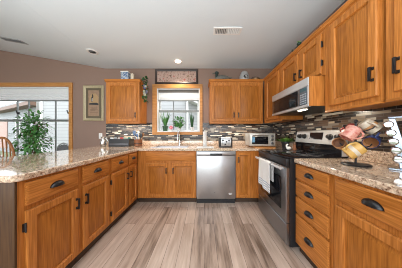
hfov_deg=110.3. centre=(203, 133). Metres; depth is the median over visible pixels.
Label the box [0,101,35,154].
house
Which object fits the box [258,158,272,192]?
dish towel
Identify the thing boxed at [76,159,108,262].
base cabinet
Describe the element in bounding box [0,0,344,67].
ceiling
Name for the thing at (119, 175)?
base cabinet
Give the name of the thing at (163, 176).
base cabinet
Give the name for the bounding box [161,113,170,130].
potted plant
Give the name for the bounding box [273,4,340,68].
wall
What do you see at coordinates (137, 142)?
utensil holder
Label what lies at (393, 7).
upper cabinet
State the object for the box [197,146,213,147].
cloth
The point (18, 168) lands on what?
countertop
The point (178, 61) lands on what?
recessed light
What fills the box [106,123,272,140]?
backsplash
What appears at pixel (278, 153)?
cooktop
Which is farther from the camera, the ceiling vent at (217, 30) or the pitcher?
the pitcher
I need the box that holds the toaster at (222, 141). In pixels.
[218,137,231,146]
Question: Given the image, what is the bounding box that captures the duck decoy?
[212,71,231,78]
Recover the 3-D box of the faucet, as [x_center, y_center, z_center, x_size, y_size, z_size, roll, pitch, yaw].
[-0.471,0.086,2.775,0.119,0.306,0.221,0,0,0]
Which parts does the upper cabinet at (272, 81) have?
crown moulding, door, panel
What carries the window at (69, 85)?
in the wall at (14, 67)
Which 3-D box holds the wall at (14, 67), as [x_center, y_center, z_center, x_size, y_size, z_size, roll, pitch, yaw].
[-2.200,-0.405,3.015,7.600,3.310,0.150,0,0,0]
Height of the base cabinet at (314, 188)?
0.868 m
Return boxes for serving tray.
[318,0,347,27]
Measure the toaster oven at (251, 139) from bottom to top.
0.235 m
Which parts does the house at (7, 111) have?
garage door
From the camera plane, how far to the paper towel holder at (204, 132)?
2.63 m
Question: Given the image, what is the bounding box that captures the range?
[255,130,347,246]
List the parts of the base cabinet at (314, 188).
cup pull, cup pull, cup pull, cup pull, drawer, drawer, drawer, drawer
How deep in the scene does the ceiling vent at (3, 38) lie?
2.37 m
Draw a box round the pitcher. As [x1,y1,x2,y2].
[100,137,107,145]
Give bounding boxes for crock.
[239,71,248,78]
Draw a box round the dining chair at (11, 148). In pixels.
[0,137,15,157]
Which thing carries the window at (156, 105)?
in the wall at (14, 67)
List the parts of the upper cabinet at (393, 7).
light rail, bar pull, door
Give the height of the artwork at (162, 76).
0.232 m
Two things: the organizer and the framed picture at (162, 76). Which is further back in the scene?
the framed picture at (162, 76)
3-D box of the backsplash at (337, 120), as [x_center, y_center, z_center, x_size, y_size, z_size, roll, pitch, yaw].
[1.446,-0.015,1.616,0.008,0.530,2.632,0,0,0]
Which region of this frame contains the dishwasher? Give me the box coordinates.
[196,151,235,202]
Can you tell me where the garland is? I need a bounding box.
[141,76,147,102]
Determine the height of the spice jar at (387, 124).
0.047 m
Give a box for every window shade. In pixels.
[0,88,68,100]
[158,90,198,100]
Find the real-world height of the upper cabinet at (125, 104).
0.823 m
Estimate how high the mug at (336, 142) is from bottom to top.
0.113 m
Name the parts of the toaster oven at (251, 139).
door, door glass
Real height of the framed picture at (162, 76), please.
0.310 m
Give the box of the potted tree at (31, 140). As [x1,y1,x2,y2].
[5,109,54,154]
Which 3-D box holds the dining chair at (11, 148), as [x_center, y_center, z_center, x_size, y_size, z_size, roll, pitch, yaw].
[-2.600,0.592,1.994,0.420,1.120,0.413,0,0,0]
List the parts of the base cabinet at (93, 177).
bar pull, drawer, door, panel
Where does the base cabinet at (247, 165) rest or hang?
on the floor
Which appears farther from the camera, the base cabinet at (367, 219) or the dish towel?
the dish towel
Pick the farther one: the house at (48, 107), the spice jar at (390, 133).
the house at (48, 107)
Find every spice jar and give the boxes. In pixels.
[383,121,393,127]
[385,129,396,136]
[387,138,398,144]
[390,147,401,153]
[392,156,401,162]
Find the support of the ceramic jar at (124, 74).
on the upper cabinet at (125, 104)
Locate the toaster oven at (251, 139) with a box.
[245,133,274,145]
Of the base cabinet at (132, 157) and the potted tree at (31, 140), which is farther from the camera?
the potted tree at (31, 140)
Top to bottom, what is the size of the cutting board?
0.016 m
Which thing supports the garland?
hanging from the upper cabinet at (125, 104)
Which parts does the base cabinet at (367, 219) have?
drawer, door, cup pull, panel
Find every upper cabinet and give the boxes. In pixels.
[104,79,147,123]
[208,79,262,123]
[263,65,302,123]
[279,25,324,90]
[322,0,401,112]
[385,0,401,101]
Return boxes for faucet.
[177,131,182,145]
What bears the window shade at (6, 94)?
attached to the window at (69, 85)
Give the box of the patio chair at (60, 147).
[57,142,68,150]
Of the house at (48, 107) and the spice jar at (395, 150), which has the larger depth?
the house at (48, 107)
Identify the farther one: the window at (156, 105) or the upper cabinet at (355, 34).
the window at (156, 105)
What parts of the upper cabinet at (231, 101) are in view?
door, panel, crown moulding, light rail, door, panel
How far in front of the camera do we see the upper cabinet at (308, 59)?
1.52 m
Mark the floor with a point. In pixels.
(149, 234)
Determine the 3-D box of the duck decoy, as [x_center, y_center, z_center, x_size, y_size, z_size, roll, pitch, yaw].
[0.354,-1.114,2.700,0.385,0.190,0.117,0,0,0]
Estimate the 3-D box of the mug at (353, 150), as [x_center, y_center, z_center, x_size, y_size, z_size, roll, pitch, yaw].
[1.083,0.120,1.014,0.128,0.128,0.103,0,0,24]
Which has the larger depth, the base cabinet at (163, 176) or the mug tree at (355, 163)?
the base cabinet at (163, 176)
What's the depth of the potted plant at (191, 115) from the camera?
2.96 m
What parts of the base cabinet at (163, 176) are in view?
panel, door, drawer, door, panel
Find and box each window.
[0,82,72,155]
[152,84,202,134]
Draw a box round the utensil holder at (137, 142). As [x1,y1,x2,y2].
[134,139,142,146]
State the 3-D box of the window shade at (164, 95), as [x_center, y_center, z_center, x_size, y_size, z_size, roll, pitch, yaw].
[-0.538,-0.817,2.983,0.853,0.237,0.038,0,0,0]
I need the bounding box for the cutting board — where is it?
[248,145,275,147]
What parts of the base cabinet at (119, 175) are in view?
drawer, door, panel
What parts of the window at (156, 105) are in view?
sill, sash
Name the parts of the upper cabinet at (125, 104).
door, panel, light rail, crown moulding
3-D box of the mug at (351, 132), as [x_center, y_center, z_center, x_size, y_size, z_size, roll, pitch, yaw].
[1.106,-0.006,1.059,0.127,0.128,0.107,0,0,35]
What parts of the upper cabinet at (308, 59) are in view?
panel, door, crown moulding, panel, door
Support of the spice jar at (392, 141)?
in the spice rack
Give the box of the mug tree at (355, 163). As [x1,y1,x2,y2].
[340,120,375,167]
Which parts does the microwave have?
door, control panel, panel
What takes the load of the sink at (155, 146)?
in the countertop at (18, 168)
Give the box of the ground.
[0,151,21,156]
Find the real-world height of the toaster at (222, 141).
0.180 m
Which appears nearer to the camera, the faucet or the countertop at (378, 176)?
the countertop at (378, 176)
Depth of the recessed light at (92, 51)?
2.32 m
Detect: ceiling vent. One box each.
[0,37,28,44]
[213,27,241,34]
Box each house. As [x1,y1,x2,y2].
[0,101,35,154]
[39,101,196,152]
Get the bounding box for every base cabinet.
[0,166,79,267]
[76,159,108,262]
[106,154,129,232]
[125,151,136,212]
[138,151,196,201]
[235,151,258,201]
[296,164,333,267]
[334,175,401,267]
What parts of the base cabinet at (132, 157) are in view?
drawer, door, panel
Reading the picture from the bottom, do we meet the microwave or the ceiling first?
the microwave
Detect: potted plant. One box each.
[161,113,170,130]
[172,116,185,130]
[189,114,193,130]
[279,138,292,148]
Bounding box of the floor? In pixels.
[72,189,312,267]
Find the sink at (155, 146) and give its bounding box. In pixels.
[151,146,188,147]
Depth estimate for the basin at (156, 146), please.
2.79 m
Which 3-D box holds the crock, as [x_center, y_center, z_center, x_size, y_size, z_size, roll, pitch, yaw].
[0.775,-1.117,2.699,0.176,0.200,0.178,0,0,0]
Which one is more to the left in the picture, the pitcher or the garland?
the pitcher
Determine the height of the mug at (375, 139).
0.121 m
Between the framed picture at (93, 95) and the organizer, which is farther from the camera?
the framed picture at (93, 95)
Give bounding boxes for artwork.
[88,90,98,115]
[157,71,195,81]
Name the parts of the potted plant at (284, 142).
pot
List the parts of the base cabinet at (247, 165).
door, panel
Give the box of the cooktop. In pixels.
[259,149,347,158]
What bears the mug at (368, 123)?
hanging from the mug tree at (355, 163)
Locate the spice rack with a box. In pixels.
[387,116,401,170]
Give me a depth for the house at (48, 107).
7.00 m
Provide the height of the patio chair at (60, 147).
1.192 m
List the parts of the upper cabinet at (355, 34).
crown moulding, panel, door, light rail, bar pull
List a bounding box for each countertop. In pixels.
[0,141,292,182]
[294,150,401,195]
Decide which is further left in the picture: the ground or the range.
the ground
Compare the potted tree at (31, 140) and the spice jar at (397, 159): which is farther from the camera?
the potted tree at (31, 140)
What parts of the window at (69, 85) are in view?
sash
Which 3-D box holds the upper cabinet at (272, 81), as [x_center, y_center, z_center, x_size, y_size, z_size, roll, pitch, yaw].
[1.271,-0.606,2.325,0.354,0.823,0.559,0,0,0]
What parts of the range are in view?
handle, storage drawer, oven door, trim, trim, knob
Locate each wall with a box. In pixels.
[0,50,272,188]
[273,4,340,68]
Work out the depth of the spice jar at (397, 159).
0.91 m
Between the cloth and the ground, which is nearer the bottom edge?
the ground
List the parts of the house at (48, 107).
porch post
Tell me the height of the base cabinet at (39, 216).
0.868 m
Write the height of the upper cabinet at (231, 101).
0.823 m
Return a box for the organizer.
[108,139,133,146]
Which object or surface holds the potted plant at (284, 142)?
on the countertop at (18, 168)
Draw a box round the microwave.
[272,76,324,115]
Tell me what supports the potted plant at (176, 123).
on the window at (156, 105)
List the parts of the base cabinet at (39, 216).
panel, drawer, door, panel, cup pull, bar pull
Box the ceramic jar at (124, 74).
[120,71,130,78]
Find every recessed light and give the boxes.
[86,48,98,54]
[173,59,182,63]
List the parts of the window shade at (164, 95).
head rail, rail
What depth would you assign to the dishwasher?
2.30 m
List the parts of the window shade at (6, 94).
head rail, rail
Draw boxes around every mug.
[332,138,347,148]
[339,125,364,141]
[341,142,366,158]
[358,118,382,133]
[361,132,381,147]
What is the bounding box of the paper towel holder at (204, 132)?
[203,130,206,145]
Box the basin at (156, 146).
[156,146,187,146]
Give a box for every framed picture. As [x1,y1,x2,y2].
[83,85,103,120]
[155,69,197,83]
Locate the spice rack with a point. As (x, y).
(395, 127)

